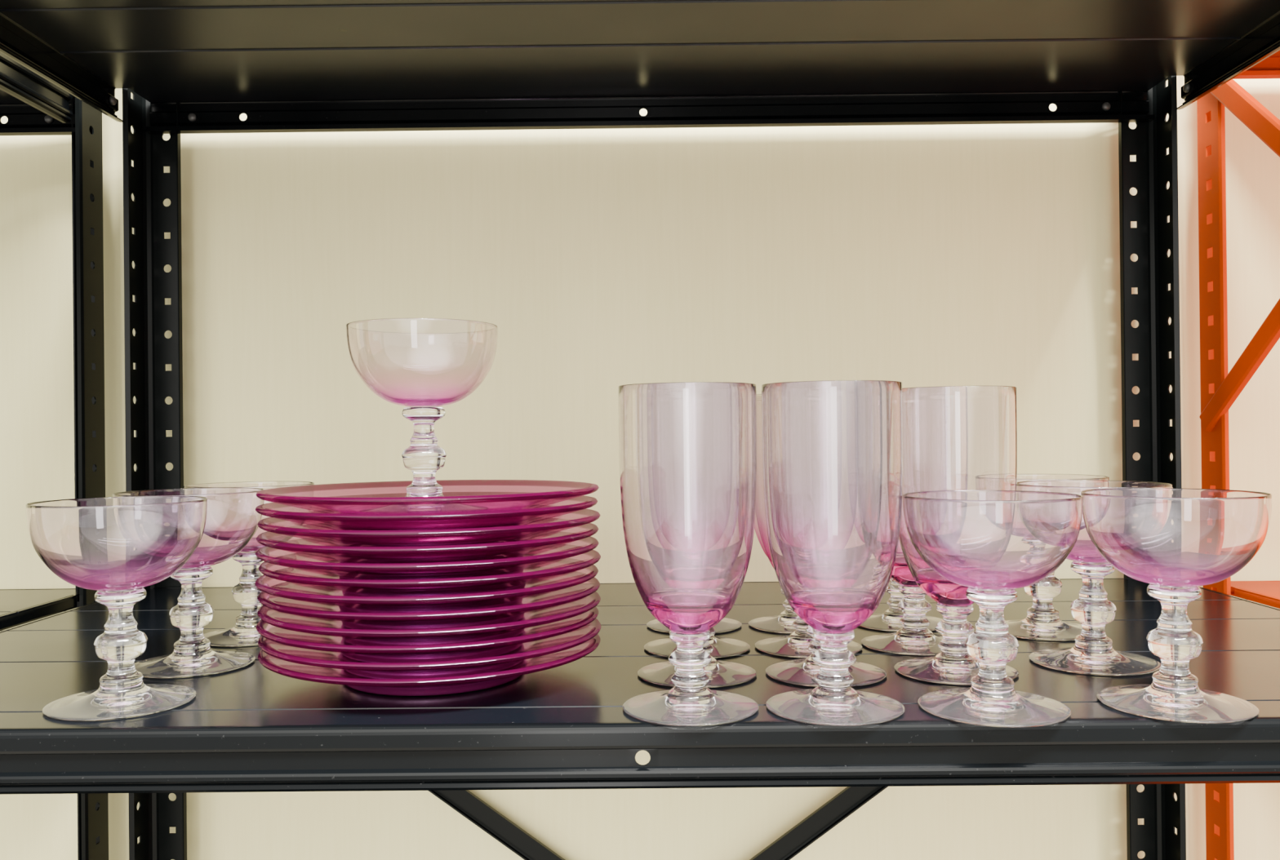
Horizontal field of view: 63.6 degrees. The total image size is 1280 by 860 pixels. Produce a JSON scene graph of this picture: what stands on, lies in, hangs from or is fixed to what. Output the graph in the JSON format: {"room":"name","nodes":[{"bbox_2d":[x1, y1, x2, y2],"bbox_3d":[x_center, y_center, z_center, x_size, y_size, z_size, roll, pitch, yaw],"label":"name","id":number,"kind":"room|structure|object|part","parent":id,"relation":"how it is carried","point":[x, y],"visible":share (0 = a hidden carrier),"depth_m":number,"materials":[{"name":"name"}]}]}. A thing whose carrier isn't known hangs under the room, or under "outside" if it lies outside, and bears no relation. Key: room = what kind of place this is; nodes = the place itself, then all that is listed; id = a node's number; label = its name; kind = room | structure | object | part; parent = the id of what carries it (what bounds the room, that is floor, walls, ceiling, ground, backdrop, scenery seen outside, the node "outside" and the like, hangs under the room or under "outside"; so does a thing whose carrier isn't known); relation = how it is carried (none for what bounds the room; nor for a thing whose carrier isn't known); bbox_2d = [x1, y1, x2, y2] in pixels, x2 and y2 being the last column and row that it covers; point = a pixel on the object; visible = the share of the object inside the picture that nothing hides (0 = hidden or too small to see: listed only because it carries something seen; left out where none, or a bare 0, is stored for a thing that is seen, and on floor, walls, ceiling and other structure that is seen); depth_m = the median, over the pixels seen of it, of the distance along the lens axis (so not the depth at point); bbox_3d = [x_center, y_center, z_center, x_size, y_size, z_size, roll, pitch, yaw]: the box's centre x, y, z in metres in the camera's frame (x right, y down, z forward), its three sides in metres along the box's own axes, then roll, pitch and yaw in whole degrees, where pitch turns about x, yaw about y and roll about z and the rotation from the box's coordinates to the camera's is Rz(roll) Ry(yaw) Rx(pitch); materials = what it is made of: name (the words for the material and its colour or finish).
{"room":"storage room","nodes":[
{"label":"storage room","id":0,"kind":"room"},
{"bbox_2d":[255,492,597,543],"bbox_3d":[-0.131,0.055,0.652,0.209,0.021,0.209,-1,0,25],"label":"dinner plate","id":1,"kind":"object","parent":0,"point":[335,519],"visible":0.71,"depth_m":0.60,"materials":[{"name":"pink glass"}]},
{"bbox_2d":[255,530,598,589],"bbox_3d":[-0.131,0.082,0.651,0.209,0.021,0.209,-1,0,-1],"label":"dinner plate","id":2,"kind":"object","parent":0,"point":[516,565],"visible":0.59,"depth_m":0.59,"materials":[{"name":"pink glass"}]},
{"bbox_2d":[256,517,598,574],"bbox_3d":[-0.131,0.073,0.652,0.209,0.021,0.209,-1,0,38],"label":"dinner plate","id":3,"kind":"object","parent":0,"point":[340,553],"visible":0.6,"depth_m":0.59,"materials":[{"name":"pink glass"}]},
{"bbox_2d":[257,504,599,559],"bbox_3d":[-0.130,0.064,0.651,0.209,0.021,0.209,-1,0,-14],"label":"dinner plate","id":4,"kind":"object","parent":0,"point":[526,531],"visible":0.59,"depth_m":0.59,"materials":[{"name":"pink glass"}]},
{"bbox_2d":[258,543,600,604],"bbox_3d":[-0.129,0.091,0.652,0.209,0.021,0.209,0,0,-39],"label":"dinner plate","id":5,"kind":"object","parent":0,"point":[349,588],"visible":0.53,"depth_m":0.59,"materials":[{"name":"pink glass"}]},
{"bbox_2d":[0,75,1279,859],"bbox_3d":[0.002,-0.246,1.081,7.000,2.800,0.001,-1,0,0],"label":"wall","id":6,"kind":"structure","parent":0,"point":[601,260],"depth_m":1.08,"materials":[{"name":"beige paint"}]},
{"label":"floor","id":7,"kind":"structure","parent":0,"visible":0},
{"bbox_2d":[0,53,108,859],"bbox_3d":[-1.051,0.193,0.795,1.023,1.943,0.514,-1,0,0],"label":"shelving unit","id":8,"kind":"object","parent":7,"relation":"on","point":[32,104],"visible":0.6,"depth_m":1.02,"materials":[{"name":"black metal"}]},
{"bbox_3d":[-0.554,0.189,1.026,0.031,1.943,0.047,-1,0,0],"label":"upright post","id":9,"kind":"part","parent":8,"relation":"part of","materials":[{"name":"black metal"}]},
{"bbox_2d":[0,0,1279,859],"bbox_3d":[0.013,0.182,0.798,1.037,1.943,0.531,-1,0,0],"label":"shelving unit","id":10,"kind":"object","parent":7,"relation":"on","point":[188,66],"visible":0.81,"depth_m":0.86,"materials":[{"name":"black metal"}]},
{"bbox_2d":[26,496,207,721],"bbox_3d":[-0.296,0.098,0.590,0.092,0.116,0.092,-1,0,32],"label":"coupe","id":11,"kind":"object","parent":10,"relation":"on","point":[116,548],"visible":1,"depth_m":0.57,"materials":[{"name":"pink glass"}]},
{"bbox_2d":[26,496,207,591],"bbox_3d":[-0.297,0.065,0.590,0.092,0.050,0.092,-1,0,0],"label":"bowl","id":12,"kind":"object","parent":11,"relation":"on","point":[126,543],"depth_m":0.56,"materials":[{"name":"pink glass"}]},
{"bbox_3d":[-0.296,0.118,0.590,0.028,0.055,0.028,-1,0,0],"label":"stem","id":13,"kind":"part","parent":11,"relation":"part of","materials":[{"name":"clear glass"}]},
{"bbox_3d":[-0.480,0.188,1.026,0.038,1.943,0.047,-1,0,0],"label":"upright post","id":14,"kind":"part","parent":10,"relation":"part of","materials":[{"name":"black metal"}]},
{"bbox_2d":[112,488,264,678],"bbox_3d":[-0.298,0.098,0.686,0.092,0.116,0.092,-1,0,15],"label":"coupe","id":15,"kind":"object","parent":10,"relation":"on","point":[233,518],"visible":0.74,"depth_m":0.67,"materials":[{"name":"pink glass"}]},
{"bbox_2d":[112,488,264,568],"bbox_3d":[-0.298,0.066,0.686,0.092,0.050,0.092,0,0,-40],"label":"bowl","id":16,"kind":"object","parent":15,"relation":"on","point":[233,518],"depth_m":0.67,"materials":[{"name":"pink glass"}]},
{"bbox_3d":[-0.298,0.118,0.686,0.028,0.055,0.028,0,0,-40],"label":"stem","id":17,"kind":"part","parent":15,"relation":"part of","materials":[{"name":"clear glass"}]},
{"bbox_2d":[183,481,314,647],"bbox_3d":[-0.294,0.099,0.782,0.092,0.116,0.092,0,0,-41],"label":"coupe","id":18,"kind":"object","parent":10,"relation":"on","point":[244,633],"visible":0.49,"depth_m":0.77,"materials":[{"name":"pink glass"}]},
{"bbox_2d":[183,481,314,551],"bbox_3d":[-0.295,0.066,0.782,0.092,0.050,0.092,-1,0,10],"label":"bowl","id":19,"kind":"object","parent":18,"relation":"on","point":[253,545],"depth_m":0.77,"materials":[{"name":"pink glass"}]},
{"bbox_3d":[-0.294,0.118,0.782,0.028,0.055,0.028,-1,0,10],"label":"stem","id":20,"kind":"part","parent":18,"relation":"part of","materials":[{"name":"clear glass"}]},
{"bbox_2d":[255,480,599,528],"bbox_3d":[-0.130,0.047,0.651,0.209,0.021,0.209,-1,0,-27],"label":"dinner plate","id":21,"kind":"object","parent":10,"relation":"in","point":[508,501],"visible":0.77,"depth_m":0.60,"materials":[{"name":"pink glass"}]},
{"bbox_2d":[346,318,497,512],"bbox_3d":[-0.135,-0.007,0.644,0.092,0.116,0.092,0,0,-32],"label":"coupe","id":22,"kind":"object","parent":21,"relation":"on","point":[424,366],"visible":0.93,"depth_m":0.61,"materials":[{"name":"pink glass"}]},
{"bbox_2d":[346,318,497,406],"bbox_3d":[-0.135,-0.040,0.644,0.092,0.050,0.092,-1,0,0],"label":"bowl","id":23,"kind":"object","parent":22,"relation":"on","point":[403,362],"depth_m":0.61,"materials":[{"name":"pink glass"}]},
{"bbox_3d":[-0.135,0.013,0.644,0.028,0.055,0.028,-1,0,0],"label":"stem","id":24,"kind":"part","parent":22,"relation":"part of","materials":[{"name":"clear glass"}]},
{"bbox_2d":[257,615,599,696],"bbox_3d":[-0.130,0.143,0.652,0.209,0.021,0.209,-1,0,0],"label":"dinner plate","id":25,"kind":"object","parent":10,"relation":"on","point":[468,683],"visible":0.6,"depth_m":0.59,"materials":[{"name":"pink glass"}]},
{"bbox_2d":[257,605,600,679],"bbox_3d":[-0.129,0.135,0.650,0.209,0.021,0.209,-1,0,39],"label":"dinner plate","id":26,"kind":"object","parent":25,"relation":"on","point":[526,651],"visible":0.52,"depth_m":0.59,"materials":[{"name":"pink glass"}]},
{"bbox_2d":[256,592,598,662],"bbox_3d":[-0.131,0.126,0.652,0.209,0.021,0.209,-1,0,-13],"label":"dinner plate","id":27,"kind":"object","parent":26,"relation":"on","point":[491,648],"visible":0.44,"depth_m":0.60,"materials":[{"name":"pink glass"}]},
{"bbox_2d":[257,578,600,645],"bbox_3d":[-0.129,0.117,0.650,0.209,0.021,0.209,-1,0,26],"label":"dinner plate","id":28,"kind":"object","parent":27,"relation":"on","point":[506,630],"visible":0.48,"depth_m":0.59,"materials":[{"name":"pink glass"}]},
{"bbox_2d":[257,566,599,630],"bbox_3d":[-0.130,0.108,0.652,0.209,0.021,0.209,-1,0,-26],"label":"dinner plate","id":29,"kind":"object","parent":28,"relation":"on","point":[487,616],"visible":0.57,"depth_m":0.59,"materials":[{"name":"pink glass"}]},
{"bbox_2d":[254,554,598,620],"bbox_3d":[-0.131,0.099,0.651,0.209,0.021,0.209,-1,0,12],"label":"dinner plate","id":30,"kind":"object","parent":29,"relation":"on","point":[515,597],"visible":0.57,"depth_m":0.59,"materials":[{"name":"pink glass"}]},
{"bbox_2d":[617,382,759,726],"bbox_3d":[0.027,0.064,0.566,0.075,0.177,0.075,-1,0,-5],"label":"goblet","id":31,"kind":"object","parent":10,"relation":"on","point":[687,451],"visible":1,"depth_m":0.54,"materials":[{"name":"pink glass"}]},
{"bbox_3d":[0.027,0.128,0.566,0.026,0.035,0.026,-1,0,0],"label":"stem","id":32,"kind":"part","parent":31,"relation":"part of","materials":[{"name":"clear glass"}]},
{"bbox_2d":[646,617,742,633],"bbox_3d":[0.041,0.065,0.808,0.076,0.177,0.076,-1,0,36],"label":"goblet","id":33,"kind":"object","parent":10,"relation":"on","point":[726,624],"visible":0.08,"depth_m":0.79,"materials":[{"name":"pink glass"}]},
{"bbox_2d":[637,627,756,688],"bbox_3d":[0.035,0.064,0.645,0.078,0.177,0.078,-1,0,-28],"label":"goblet","id":34,"kind":"object","parent":10,"relation":"on","point":[722,673],"visible":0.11,"depth_m":0.63,"materials":[{"name":"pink glass"}]},
{"bbox_3d":[0.035,0.128,0.645,0.026,0.035,0.026,-1,0,-28],"label":"stem","id":35,"kind":"part","parent":34,"relation":"part of","materials":[{"name":"clear glass"}]},
{"bbox_2d":[644,635,750,658],"bbox_3d":[0.039,0.064,0.724,0.076,0.177,0.076,0,0,-33],"label":"goblet","id":36,"kind":"object","parent":10,"relation":"on","point":[723,647],"visible":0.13,"depth_m":0.71,"materials":[{"name":"clear glass"}]},
{"bbox_3d":[0.040,0.128,0.723,0.026,0.035,0.026,-1,0,33],"label":"stem","id":37,"kind":"part","parent":36,"relation":"part of","materials":[{"name":"clear glass"}]},
{"bbox_2d":[748,397,796,634],"bbox_3d":[0.121,0.064,0.805,0.076,0.177,0.076,-1,0,12],"label":"goblet","id":38,"kind":"object","parent":10,"relation":"on","point":[783,623],"visible":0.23,"depth_m":0.80,"materials":[{"name":"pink glass"}]},
{"bbox_2d":[754,397,773,563],"bbox_3d":[0.121,0.043,0.805,0.076,0.134,0.076,-1,0,-20],"label":"bowl","id":39,"kind":"object","parent":38,"relation":"on","point":[760,397],"depth_m":0.80,"materials":[{"name":"pink glass"}]},
{"bbox_3d":[0.121,0.128,0.805,0.026,0.035,0.026,-1,0,-20],"label":"stem","id":40,"kind":"part","parent":38,"relation":"part of","materials":[{"name":"clear glass"}]},
{"bbox_2d":[754,394,862,658],"bbox_3d":[0.116,0.064,0.722,0.076,0.177,0.076,0,0,-42],"label":"goblet","id":41,"kind":"object","parent":10,"relation":"on","point":[795,645],"visible":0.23,"depth_m":0.71,"materials":[{"name":"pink glass"}]},
{"bbox_2d":[755,394,774,569],"bbox_3d":[0.116,0.042,0.722,0.076,0.134,0.076,-1,0,8],"label":"bowl","id":42,"kind":"object","parent":41,"relation":"on","point":[757,396],"depth_m":0.72,"materials":[{"name":"pink glass"}]},
{"bbox_3d":[0.117,0.127,0.722,0.026,0.035,0.026,-1,0,8],"label":"stem","id":43,"kind":"part","parent":41,"relation":"part of","materials":[{"name":"clear glass"}]},
{"bbox_2d":[761,435,887,687],"bbox_3d":[0.115,0.063,0.643,0.075,0.177,0.075,0,0,-40],"label":"goblet","id":44,"kind":"object","parent":10,"relation":"on","point":[802,672],"visible":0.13,"depth_m":0.63,"materials":[{"name":"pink glass"}]},
{"bbox_3d":[0.115,0.127,0.643,0.026,0.035,0.026,-1,0,37],"label":"stem","id":45,"kind":"part","parent":44,"relation":"part of","materials":[{"name":"clear glass"}]},
{"bbox_2d":[761,380,905,726],"bbox_3d":[0.105,0.063,0.564,0.076,0.177,0.076,-1,0,-24],"label":"goblet","id":46,"kind":"object","parent":10,"relation":"on","point":[833,450],"visible":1,"depth_m":0.54,"materials":[{"name":"pink glass"}]},
{"bbox_3d":[0.106,0.127,0.564,0.026,0.035,0.026,-1,0,-24],"label":"stem","id":47,"kind":"part","parent":46,"relation":"part of","materials":[{"name":"clear glass"}]},
{"bbox_2d":[859,577,942,631],"bbox_3d":[0.203,0.063,0.808,0.076,0.177,0.076,-1,0,-3],"label":"goblet","id":48,"kind":"object","parent":10,"relation":"on","point":[889,621],"visible":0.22,"depth_m":0.80,"materials":[{"name":"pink glass"}]},
{"bbox_3d":[0.203,0.127,0.808,0.026,0.035,0.026,-1,0,-16],"label":"stem","id":49,"kind":"part","parent":48,"relation":"part of","materials":[{"name":"clear glass"}]},
{"bbox_2d":[861,540,942,655],"bbox_3d":[0.193,0.063,0.727,0.076,0.177,0.076,-1,0,12],"label":"goblet","id":50,"kind":"object","parent":10,"relation":"on","point":[914,638],"visible":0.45,"depth_m":0.72,"materials":[{"name":"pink glass"}]},
{"bbox_2d":[890,540,919,586],"bbox_3d":[0.192,0.042,0.727,0.075,0.134,0.075,-1,0,12],"label":"bowl","id":51,"kind":"object","parent":50,"relation":"on","point":[901,574],"depth_m":0.71,"materials":[{"name":"pink glass"}]},
{"bbox_3d":[0.193,0.127,0.727,0.026,0.035,0.026,-1,0,12],"label":"stem","id":52,"kind":"part","parent":50,"relation":"part of","materials":[{"name":"clear glass"}]},
{"bbox_2d":[893,386,1018,685],"bbox_3d":[0.196,0.062,0.645,0.078,0.177,0.078,-1,0,41],"label":"goblet","id":53,"kind":"object","parent":10,"relation":"on","point":[955,437],"visible":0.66,"depth_m":0.62,"materials":[{"name":"pink glass"}]},
{"bbox_3d":[0.197,0.126,0.645,0.026,0.035,0.026,-1,0,41],"label":"stem","id":54,"kind":"part","parent":53,"relation":"part of","materials":[{"name":"clear glass"}]},
{"bbox_2d":[898,386,1017,606],"bbox_3d":[0.196,0.041,0.645,0.075,0.134,0.075,-1,0,41],"label":"bowl","id":55,"kind":"object","parent":53,"relation":"on","point":[955,437],"depth_m":0.61,"materials":[{"name":"pink glass"}]},
{"bbox_2d":[902,490,1083,728],"bbox_3d":[0.191,0.093,0.560,0.092,0.116,0.092,-1,0,-21],"label":"coupe","id":56,"kind":"object","parent":10,"relation":"on","point":[992,544],"visible":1,"depth_m":0.54,"materials":[{"name":"pink glass"}]},
{"bbox_3d":[0.191,0.113,0.560,0.028,0.055,0.028,0,0,-30],"label":"stem","id":57,"kind":"part","parent":56,"relation":"part of","materials":[{"name":"clear glass"}]},
{"bbox_2d":[902,490,1083,590],"bbox_3d":[0.190,0.060,0.560,0.092,0.050,0.092,0,0,-30],"label":"bowl","id":58,"kind":"object","parent":56,"relation":"on","point":[973,540],"depth_m":0.53,"materials":[{"name":"pink glass"}]},
{"bbox_2d":[1004,474,1109,640],"bbox_3d":[0.300,0.092,0.772,0.092,0.116,0.092,-1,0,9],"label":"coupe","id":59,"kind":"object","parent":10,"relation":"on","point":[1042,622],"visible":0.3,"depth_m":0.76,"materials":[{"name":"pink glass"}]},
{"bbox_3d":[0.301,0.112,0.772,0.028,0.055,0.028,-1,0,30],"label":"stem","id":60,"kind":"part","parent":59,"relation":"part of","materials":[{"name":"clear glass"}]},
{"bbox_2d":[1016,474,1109,482],"bbox_3d":[0.300,0.060,0.772,0.092,0.050,0.092,-1,0,30],"label":"bowl","id":61,"kind":"object","parent":59,"relation":"on","point":[1020,477],"depth_m":0.80,"materials":[{"name":"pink glass"}]},
{"bbox_2d":[1016,480,1172,675],"bbox_3d":[0.292,0.092,0.666,0.092,0.116,0.092,-1,0,8],"label":"coupe","id":62,"kind":"object","parent":10,"relation":"on","point":[1093,653],"visible":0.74,"depth_m":0.66,"materials":[{"name":"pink glass"}]},
{"bbox_3d":[0.292,0.112,0.666,0.028,0.055,0.028,-1,0,-20],"label":"stem","id":63,"kind":"part","parent":62,"relation":"part of","materials":[{"name":"clear glass"}]},
{"bbox_2d":[1016,480,1172,562],"bbox_3d":[0.292,0.059,0.666,0.092,0.050,0.092,-1,0,-20],"label":"bowl","id":64,"kind":"object","parent":62,"relation":"on","point":[1084,550],"depth_m":0.65,"materials":[{"name":"pink glass"}]},
{"bbox_3d":[0.507,0.177,1.021,0.038,1.943,0.047,-1,0,0],"label":"upright post","id":65,"kind":"part","parent":10,"relation":"part of","materials":[{"name":"black metal"}]},
{"bbox_2d":[1080,488,1271,724],"bbox_3d":[0.291,0.092,0.563,0.092,0.116,0.092,-1,0,-23],"label":"coupe","id":66,"kind":"object","parent":10,"relation":"on","point":[1176,541],"visible":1,"depth_m":0.54,"materials":[{"name":"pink glass"}]},
{"bbox_3d":[0.291,0.112,0.563,0.028,0.055,0.028,-1,0,20],"label":"stem","id":67,"kind":"part","parent":66,"relation":"part of","materials":[{"name":"clear glass"}]},
{"bbox_2d":[1080,488,1271,586],"bbox_3d":[0.291,0.059,0.564,0.092,0.050,0.092,-1,0,20],"label":"bowl","id":68,"kind":"object","parent":66,"relation":"on","point":[1157,537],"depth_m":0.53,"materials":[{"name":"pink glass"}]},
{"bbox_2d":[1196,50,1279,859],"bbox_3d":[1.078,0.171,0.785,1.036,1.943,0.514,-1,0,0],"label":"shelving unit","id":69,"kind":"object","parent":7,"relation":"on","point":[1220,389],"visible":0.55,"depth_m":1.01,"materials":[{"name":"orange metal"}]},
{"bbox_3d":[0.576,0.177,1.021,0.020,1.943,0.047,-1,0,0],"label":"upright post","id":70,"kind":"part","parent":69,"relation":"part of","materials":[{"name":"orange metal"}]}
]}

